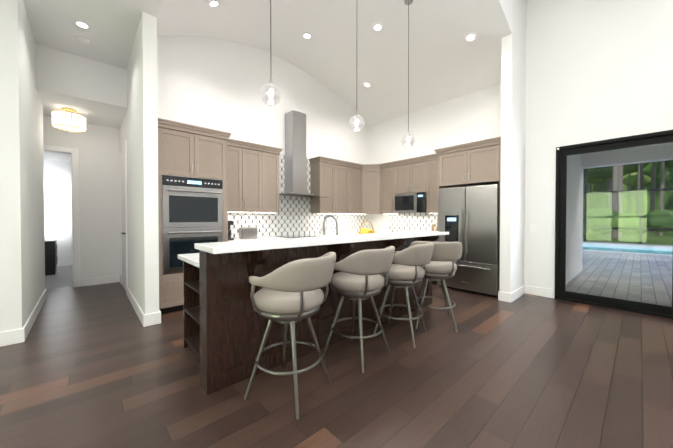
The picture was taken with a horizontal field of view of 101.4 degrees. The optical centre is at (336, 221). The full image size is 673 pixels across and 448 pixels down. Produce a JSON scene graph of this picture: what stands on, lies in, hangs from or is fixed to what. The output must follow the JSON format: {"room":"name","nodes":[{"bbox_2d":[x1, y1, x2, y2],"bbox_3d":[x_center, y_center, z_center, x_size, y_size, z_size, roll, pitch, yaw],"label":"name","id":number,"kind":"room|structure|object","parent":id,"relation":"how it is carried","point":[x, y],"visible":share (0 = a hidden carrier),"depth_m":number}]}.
{"room":"kitchen","nodes":[
{"label":"kitchen","id":0,"kind":"room"},
{"bbox_2d":[0,0,27,331],"bbox_3d":[-4.991,-1.495,1.197,4.780,5.450,0.150,-1,1,-42],"label":"wall","id":1,"kind":"structure","parent":0,"point":[22,260],"depth_m":2.73},
{"bbox_2d":[24,6,44,317],"bbox_3d":[-3.982,-1.524,3.530,0.150,5.450,1.950,-1,1,-42],"label":"wall","id":2,"kind":"structure","parent":0,"point":[33,107],"depth_m":3.47},
{"bbox_2d":[43,139,127,294],"bbox_3d":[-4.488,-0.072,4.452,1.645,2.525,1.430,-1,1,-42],"label":"door frame","id":3,"kind":"structure","parent":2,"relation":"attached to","point":[76,220],"depth_m":4.97},
{"bbox_2d":[44,159,71,260],"bbox_3d":[-6.265,-0.422,5.421,3.650,3.200,4.200,-1,1,-42],"label":"wall","id":4,"kind":"structure","parent":0,"point":[57,203],"depth_m":7.18},
{"bbox_2d":[45,265,72,288],"bbox_3d":[-6.517,1.202,5.719,3.350,0.064,3.150,-1,1,-42],"label":"floor","id":5,"kind":"structure","parent":0,"point":[62,276],"depth_m":5.71},
{"bbox_2d":[45,240,57,275],"bbox_3d":[-6.543,0.792,6.096,0.526,0.744,0.450,-1,1,-42],"label":"dresser","id":6,"kind":"object","parent":5,"relation":"on","point":[51,258],"visible":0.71,"depth_m":6.05},
{"bbox_2d":[35,43,126,109],"bbox_3d":[-3.731,-3.030,4.076,0.980,2.450,0.150,-1,1,-42],"label":"wall","id":7,"kind":"structure","parent":0,"point":[59,73],"depth_m":4.00},
{"bbox_2d":[43,116,120,286],"bbox_3d":[-5.479,-1.534,4.399,3.160,5.450,0.150,-1,1,-42],"label":"wall","id":8,"kind":"structure","parent":0,"point":[97,146],"depth_m":5.19},
{"bbox_2d":[38,92,125,161],"bbox_3d":[-6.042,-2.945,5.255,3.500,2.750,4.700,-1,1,-42],"label":"ceiling","id":9,"kind":"structure","parent":0,"point":[101,115],"depth_m":4.56},
{"bbox_2d":[51,108,85,132],"bbox_3d":[-4.305,-1.656,4.443,0.404,0.306,0.404,-1,1,-42],"label":"drum chandelier","id":10,"kind":"object","parent":9,"relation":"attached to","point":[79,124],"visible":1,"depth_m":4.37},
{"bbox_2d":[119,12,158,313],"bbox_3d":[-3.232,-1.534,4.378,0.140,5.450,3.200,-1,1,-42],"label":"wall pillar","id":11,"kind":"structure","parent":0,"point":[138,130],"depth_m":3.25},
{"bbox_2d":[157,36,368,164],"bbox_3d":[-0.916,-1.550,5.661,5.016,5.450,0.200,-1,1,-42],"label":"wall","id":12,"kind":"structure","parent":0,"point":[212,83],"depth_m":4.89},
{"bbox_2d":[158,122,225,177],"bbox_3d":[-2.151,-0.934,3.992,0.868,0.640,0.616,-1,1,-42],"label":"upper cabinet","id":13,"kind":"object","parent":12,"relation":"attached to","point":[181,150],"depth_m":3.73},
{"bbox_2d":[226,142,265,213],"bbox_3d":[-1.631,-0.715,4.662,0.754,1.095,0.326,-1,1,-42],"label":"upper cabinet","id":14,"kind":"object","parent":12,"relation":"attached to","point":[245,165],"depth_m":4.58},
{"bbox_2d":[266,150,281,213],"bbox_3d":[-1.289,-0.719,4.972,0.397,1.095,0.326,-1,1,-42],"label":"upper cabinet","id":15,"kind":"object","parent":12,"relation":"attached to","point":[273,158],"depth_m":4.92},
{"bbox_2d":[282,110,305,157],"bbox_3d":[-0.804,-1.697,5.420,0.310,0.850,0.284,-1,1,-42],"label":"range hood","id":16,"kind":"object","parent":12,"relation":"attached to","point":[295,121],"depth_m":5.31},
{"bbox_2d":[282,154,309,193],"bbox_3d":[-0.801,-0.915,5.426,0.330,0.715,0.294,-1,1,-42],"label":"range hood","id":17,"kind":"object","parent":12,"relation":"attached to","point":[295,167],"depth_m":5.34},
{"bbox_2d":[310,158,345,213],"bbox_3d":[-0.121,-0.732,6.032,0.877,1.095,0.326,-1,1,-42],"label":"upper cabinet","id":18,"kind":"object","parent":12,"relation":"attached to","point":[327,178],"depth_m":5.80},
{"bbox_2d":[346,162,361,213],"bbox_3d":[0.348,-0.737,6.412,0.556,1.095,0.393,-1,1,-42],"label":"upper cabinet","id":19,"kind":"object","parent":12,"relation":"attached to","point":[353,173],"depth_m":6.29},
{"bbox_2d":[23,0,511,126],"bbox_3d":[-0.040,-3.306,0.096,10.666,1.900,10.700,-1,1,-42],"label":"ceiling","id":20,"kind":"structure","parent":0,"point":[345,52],"depth_m":4.33},
{"bbox_2d":[72,20,91,29],"bbox_3d":[-3.091,-2.393,3.348,0.176,0.004,0.176,-1,1,-42],"label":"recessed light","id":21,"kind":"object","parent":20,"relation":"in","point":[82,24],"visible":1,"depth_m":3.34},
{"bbox_2d":[75,35,89,43],"bbox_3d":[-3.326,-2.381,3.608,0.140,0.035,0.140,-1,1,-42],"label":"smoke detector","id":22,"kind":"object","parent":20,"relation":"attached to","point":[81,39],"visible":0.98,"depth_m":3.58},
{"bbox_2d":[207,0,220,7],"bbox_3d":[-1.631,-2.903,3.667,0.165,0.066,0.176,-1,1,-42],"label":"recessed light","id":23,"kind":"object","parent":20,"relation":"in","point":[213,3],"visible":1,"depth_m":3.66},
{"bbox_2d":[260,0,281,105],"bbox_3d":[-0.580,-1.951,2.431,0.184,1.827,0.184,-1,1,-42],"label":"globe pendant light","id":24,"kind":"object","parent":20,"relation":"hanging from","point":[270,90],"visible":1,"depth_m":2.42},
{"bbox_2d":[302,32,311,39],"bbox_3d":[-0.497,-3.165,4.692,0.176,0.012,0.176,-1,1,-42],"label":"recessed light","id":25,"kind":"object","parent":20,"relation":"in","point":[307,35],"visible":1,"depth_m":4.68},
{"bbox_2d":[363,82,370,87],"bbox_3d":[0.646,-2.879,5.787,0.166,0.062,0.176,-1,1,-42],"label":"recessed light","id":26,"kind":"object","parent":20,"relation":"in","point":[367,84],"visible":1,"depth_m":5.79},
{"bbox_2d":[372,23,382,31],"bbox_3d":[0.656,-3.097,4.389,0.174,0.034,0.176,-1,1,-42],"label":"recessed light","id":27,"kind":"object","parent":20,"relation":"in","point":[377,27],"visible":1,"depth_m":4.38},
{"bbox_2d":[402,0,414,146],"bbox_3d":[1.012,-2.081,3.874,0.184,2.049,0.184,-1,1,-42],"label":"globe pendant light","id":28,"kind":"object","parent":20,"relation":"hanging from","point":[406,141],"visible":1,"depth_m":3.87},
{"bbox_2d":[464,32,476,42],"bbox_3d":[2.073,-2.849,4.260,0.166,0.063,0.176,-1,1,-42],"label":"recessed light","id":29,"kind":"object","parent":20,"relation":"in","point":[470,37],"visible":1,"depth_m":4.25},
{"bbox_2d":[230,234,353,240],"bbox_3d":[-0.383,0.296,5.595,3.839,0.040,0.641,-1,1,-42],"label":"countertop","id":30,"kind":"structure","parent":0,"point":[231,239],"depth_m":4.73},
{"bbox_2d":[274,234,325,237],"bbox_3d":[-0.702,0.273,5.332,0.760,0.011,0.500,-1,1,-42],"label":"cooktop","id":31,"kind":"object","parent":30,"relation":"in","point":[275,235],"depth_m":5.38},
{"bbox_2d":[0,282,672,447],"bbox_3d":[-0.468,1.265,0.811,10.916,0.060,12.250,-1,1,-42],"label":"floor","id":32,"kind":"structure","parent":0,"point":[96,366],"depth_m":2.06},
{"bbox_2d":[159,274,183,313],"bbox_3d":[-2.151,0.933,4.015,0.868,0.525,0.616,-1,1,-42],"label":"base cabinet","id":33,"kind":"object","parent":32,"relation":"on","point":[170,285],"depth_m":3.61},
{"bbox_2d":[158,174,229,277],"bbox_3d":[-2.088,0.029,3.933,0.868,1.275,0.454,-1,1,-42],"label":"double oven","id":34,"kind":"object","parent":32,"relation":"on","point":[217,186],"depth_m":3.70},
{"bbox_2d":[244,252,335,419],"bbox_3d":[-0.301,0.724,1.973,0.590,1.000,0.590,0,1,26],"label":"bar stool","id":35,"kind":"object","parent":32,"relation":"on","point":[291,293],"visible":1,"depth_m":1.78},
{"bbox_2d":[178,215,448,394],"bbox_3d":[0.018,0.558,3.265,3.215,1.294,1.165,-1,1,-42],"label":"bar","id":36,"kind":"object","parent":32,"relation":"on","point":[225,324],"visible":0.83,"depth_m":2.25},
{"bbox_2d":[320,220,374,235],"bbox_3d":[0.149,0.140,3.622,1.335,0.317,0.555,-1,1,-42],"label":"fruit basket","id":37,"kind":"object","parent":36,"relation":"on","point":[365,231],"depth_m":4.00},
{"bbox_2d":[323,246,394,372],"bbox_3d":[0.222,0.717,2.498,0.590,1.000,0.590,1,1,40],"label":"bar stool","id":38,"kind":"object","parent":32,"relation":"on","point":[358,277],"visible":0.94,"depth_m":2.31},
{"bbox_2d":[373,242,433,347],"bbox_3d":[0.721,0.712,2.925,0.590,1.000,0.590,0,1,32],"label":"bar stool","id":39,"kind":"object","parent":32,"relation":"on","point":[405,271],"visible":0.83,"depth_m":2.73},
{"bbox_2d":[409,241,462,331],"bbox_3d":[1.149,0.708,3.228,0.590,1.000,0.590,0,1,13],"label":"bar stool","id":40,"kind":"object","parent":32,"relation":"on","point":[440,266],"visible":0.83,"depth_m":3.05},
{"bbox_2d":[379,137,500,296],"bbox_3d":[1.873,-0.074,5.390,0.770,2.505,2.676,-1,1,-42],"label":"kitchen cabinets","id":41,"kind":"object","parent":32,"relation":"on","point":[454,191],"depth_m":4.72},
{"bbox_2d":[500,0,526,292],"bbox_3d":[2.808,-1.534,4.362,0.746,5.450,0.140,-1,1,-42],"label":"wall","id":42,"kind":"structure","parent":0,"point":[513,150],"depth_m":4.17},
{"bbox_2d":[368,0,672,297],"bbox_3d":[4.190,-1.524,3.580,0.250,5.450,10.144,-1,1,-42],"label":"wall","id":43,"kind":"structure","parent":0,"point":[598,70],"depth_m":4.22},
{"bbox_2d":[0,260,552,346],"bbox_3d":[-1.618,1.152,1.893,10.666,0.140,15.400,-1,1,-42],"label":"baseboard","id":44,"kind":"structure","parent":43,"relation":"attached to","point":[15,336],"depth_m":3.90},
{"bbox_2d":[362,166,379,213],"bbox_3d":[0.799,-0.740,6.653,0.649,1.095,0.641,-1,1,-42],"label":"upper cabinet","id":45,"kind":"object","parent":43,"relation":"attached to","point":[370,174],"depth_m":6.43},
{"bbox_2d":[530,224,535,231],"bbox_3d":[3.204,0.100,4.493,0.010,0.120,0.080,-1,1,-42],"label":"switch plate","id":46,"kind":"object","parent":43,"relation":"attached to","point":[532,227],"visible":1,"depth_m":4.49},
{"bbox_2d":[555,130,672,318],"bbox_3d":[4.254,0.031,3.398,0.145,2.345,2.450,-1,1,-42],"label":"sliding glass door","id":47,"kind":"structure","parent":43,"relation":"attached to","point":[562,154],"depth_m":3.93},
{"label":"outside","id":48,"kind":"structure","parent":0,"visible":0},
{"bbox_2d":[584,161,672,215],"bbox_3d":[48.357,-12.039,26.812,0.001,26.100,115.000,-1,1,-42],"label":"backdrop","id":49,"kind":"structure","parent":48,"point":[647,169],"depth_m":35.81},
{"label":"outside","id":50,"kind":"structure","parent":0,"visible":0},
{"bbox_2d":[583,231,672,244],"bbox_3d":[24.300,1.032,22.028,54.284,0.080,80.000,-1,1,-42],"label":"lawn","id":51,"kind":"structure","parent":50,"point":[663,240],"depth_m":17.49},
{"bbox_2d":[566,241,672,306],"bbox_3d":[9.634,1.179,8.726,14.684,0.076,18.000,-1,1,-42],"label":"patio floor","id":52,"kind":"structure","parent":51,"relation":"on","point":[614,271],"depth_m":5.94},
{"bbox_2d":[566,142,672,283],"bbox_3d":[7.697,-0.257,2.359,3.284,2.954,9.200,-1,1,-42],"label":"wall","id":53,"kind":"structure","parent":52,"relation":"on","point":[576,181],"depth_m":5.90},
{"bbox_2d":[582,242,672,255],"bbox_3d":[12.655,1.355,11.265,4.800,0.500,10.700,-1,1,-42],"label":"pool","id":54,"kind":"object","parent":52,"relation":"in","point":[657,250],"depth_m":12.28},
{"bbox_2d":[583,163,672,243],"bbox_3d":[10.738,-0.900,9.701,11.105,4.050,16.100,-1,1,-42],"label":"cage","id":55,"kind":"object","parent":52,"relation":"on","point":[641,191],"depth_m":13.54},
{"bbox_2d":[583,160,672,238],"bbox_3d":[33.143,-9.708,17.602,32.504,21.783,49.830,-1,1,-42],"label":"trees","id":56,"kind":"object","parent":51,"relation":"on","point":[621,219],"depth_m":18.18}
]}

